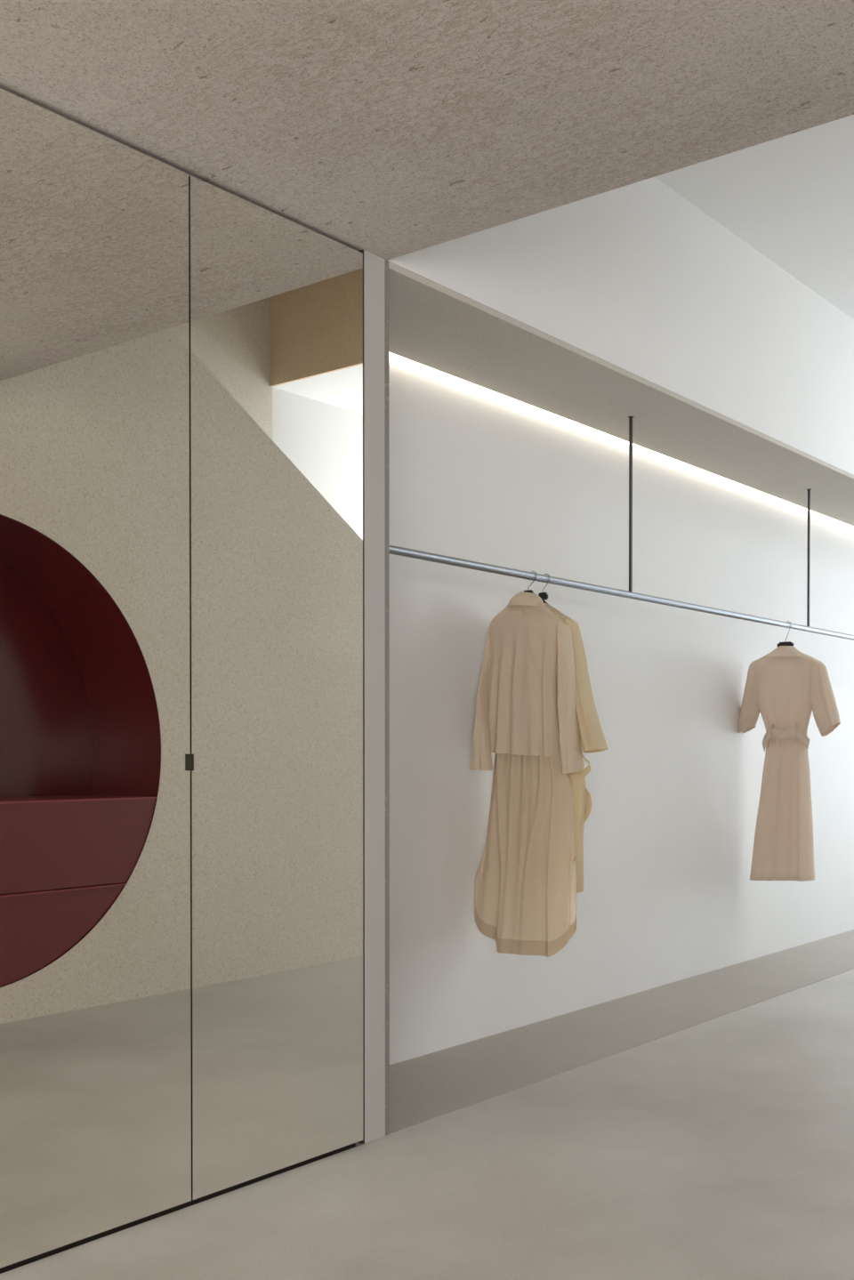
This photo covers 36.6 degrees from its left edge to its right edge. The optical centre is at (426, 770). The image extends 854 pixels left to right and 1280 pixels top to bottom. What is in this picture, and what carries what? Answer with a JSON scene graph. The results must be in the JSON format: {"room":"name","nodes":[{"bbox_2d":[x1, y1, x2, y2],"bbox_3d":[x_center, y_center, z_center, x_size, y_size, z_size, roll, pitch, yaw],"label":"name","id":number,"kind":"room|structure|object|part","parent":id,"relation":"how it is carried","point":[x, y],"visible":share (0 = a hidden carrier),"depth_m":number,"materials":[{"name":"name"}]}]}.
{"room":"clothing store","nodes":[
{"label":"clothing store","id":0,"kind":"room"},
{"bbox_2d":[0,0,853,260],"bbox_3d":[-0.153,-1.512,-0.621,5.490,0.180,6.870,1,1,39],"label":"ceiling","id":1,"kind":"structure","parent":0,"point":[386,129],"depth_m":2.80,"materials":[{"name":"paint"}]},
{"bbox_2d":[0,968,853,1279],"bbox_3d":[3.339,1.120,3.748,5.440,0.100,18.000,1,1,39],"label":"floor","id":2,"kind":"structure","parent":0,"point":[721,1147],"depth_m":3.33,"materials":[{"name":"grey concrete"}]},
{"bbox_2d":[0,177,853,1273],"bbox_3d":[1.015,-0.676,5.579,0.507,3.643,18.000,1,1,39],"label":"wall","id":3,"kind":"structure","parent":0,"point":[636,277],"depth_m":5.09,"materials":[{"name":"white paint"}]},
{"bbox_2d":[0,88,193,1268],"bbox_3d":[-0.789,-0.194,2.930,0.042,2.526,0.642,1,1,39],"label":"mirror door","id":4,"kind":"structure","parent":3,"relation":"in","point":[96,760],"depth_m":2.94,"materials":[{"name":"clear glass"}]},
{"bbox_2d":[188,175,362,1199],"bbox_3d":[-0.392,-0.201,3.439,0.028,2.526,0.638,1,1,39],"label":"mirror door","id":5,"kind":"structure","parent":3,"relation":"in","point":[276,302],"depth_m":3.40,"materials":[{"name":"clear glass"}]},
{"bbox_2d":[357,249,364,1143],"bbox_3d":[-0.204,-0.204,3.702,0.060,2.550,0.006,1,1,39],"label":"trim","id":6,"kind":"structure","parent":3,"relation":"attached to","point":[362,250],"depth_m":3.69,"materials":[{"name":"grey metal"}]},
{"bbox_2d":[355,929,853,1146],"bbox_3d":[3.142,1.039,8.293,0.541,0.062,11.141,1,1,39],"label":"trim","id":7,"kind":"structure","parent":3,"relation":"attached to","point":[424,1088],"depth_m":5.14,"materials":[{"name":"grey stone"}]},
{"bbox_2d":[389,261,853,526],"bbox_3d":[3.161,-1.530,8.256,0.507,0.020,11.119,1,1,39],"label":"soffit","id":8,"kind":"structure","parent":3,"relation":"attached to","point":[434,326],"depth_m":5.06,"materials":[{"name":"paint"}]},
{"bbox_2d":[389,352,853,527],"bbox_3d":[2.944,-1.535,8.418,0.033,0.014,11.099,1,1,39],"label":"light strip","id":9,"kind":"object","parent":3,"relation":"attached to","point":[390,353],"visible":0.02,"depth_m":5.61,"materials":[{"name":"white plastic"}]},
{"bbox_2d":[389,416,853,640],"bbox_3d":[1.861,-1.115,6.676,0.044,0.769,7.021,1,1,39],"label":"rail","id":10,"kind":"object","parent":3,"relation":"hanging from","point":[394,550],"visible":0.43,"depth_m":5.41,"materials":[{"name":"metal"}]},
{"bbox_2d":[523,571,537,593],"bbox_3d":[0.382,-0.645,4.863,0.230,0.208,0.030,1,1,39],"label":"clothes hanger","id":11,"kind":"object","parent":10,"relation":"hanging from","point":[527,591],"visible":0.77,"depth_m":4.85,"materials":[{"name":"metal"}]},
{"bbox_2d":[474,719,576,957],"bbox_3d":[0.370,0.033,4.842,0.444,1.295,0.192,1,1,39],"label":"skirt","id":12,"kind":"object","parent":11,"relation":"hanging from","point":[525,889],"visible":0.7,"depth_m":4.78,"materials":[{"name":"beige fabric"}]},
{"bbox_2d":[470,591,581,774],"bbox_3d":[0.377,-0.328,4.865,0.430,0.687,0.154,0,1,28],"label":"jacket","id":13,"kind":"object","parent":11,"relation":"hanging from","point":[527,684],"visible":0.99,"depth_m":4.81,"materials":[{"name":"beige fabric"}]},
{"bbox_2d":[538,573,550,604],"bbox_3d":[0.443,-0.648,4.930,0.230,0.203,0.030,1,1,39],"label":"clothes hanger","id":14,"kind":"object","parent":10,"relation":"hanging from","point":[543,596],"visible":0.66,"depth_m":4.92,"materials":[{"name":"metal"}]},
{"bbox_2d":[543,603,608,893],"bbox_3d":[0.461,-0.082,4.921,0.484,1.125,0.151,1,1,39],"label":"garment","id":15,"kind":"object","parent":14,"relation":"hanging from","point":[592,737],"visible":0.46,"depth_m":4.82,"materials":[{"name":"fabric"}]},
{"bbox_3d":[0.855,-1.114,5.416,0.010,0.732,0.012,1,1,39],"label":"hanging rod","id":16,"kind":"part","parent":10,"relation":"part of","materials":[{"name":"metal"}]},
{"bbox_2d":[777,620,793,646],"bbox_3d":[1.863,-0.664,6.707,0.240,0.219,0.030,1,1,39],"label":"clothes hanger","id":17,"kind":"object","parent":10,"relation":"hanging from","point":[785,643],"visible":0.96,"depth_m":6.70,"materials":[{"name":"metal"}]},
{"bbox_2d":[738,645,840,881],"bbox_3d":[1.863,-0.033,6.698,0.554,1.225,0.173,1,1,42],"label":"dress","id":18,"kind":"object","parent":17,"relation":"hanging from","point":[786,684],"visible":1,"depth_m":6.65,"materials":[{"name":"beige fabric"}]},
{"bbox_3d":[2.041,-1.134,6.901,0.010,0.732,0.012,1,1,39],"label":"hanging rod","id":19,"kind":"part","parent":10,"relation":"part of","materials":[{"name":"metal"}]},
{"bbox_2d":[389,354,853,1064],"bbox_3d":[2.822,-0.742,8.423,0.150,3.700,11.300,1,1,39],"label":"wall","id":20,"kind":"structure","parent":0,"point":[669,895],"depth_m":5.77,"materials":[{"name":"white paint"}]},
{"bbox_2d":[363,249,385,1143],"bbox_3d":[-0.361,-0.207,3.887,0.543,2.550,0.088,1,1,39],"label":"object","id":21,"kind":"structure","parent":20,"relation":"attached to","point":[374,265],"depth_m":3.72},
{"bbox_2d":[384,258,389,1135],"bbox_3d":[-0.328,-0.208,3.930,0.542,2.548,0.020,1,1,39],"label":"trim","id":22,"kind":"structure","parent":20,"relation":"attached to","point":[386,262],"depth_m":3.76,"materials":[{"name":"metal"}]},
{"bbox_2d":[655,114,853,319],"bbox_3d":[4.607,-2.392,7.085,3.200,0.150,11.130,1,1,39],"label":"ceiling","id":23,"kind":"structure","parent":0,"point":[790,197],"depth_m":5.17,"materials":[{"name":"white paint"}]}
]}

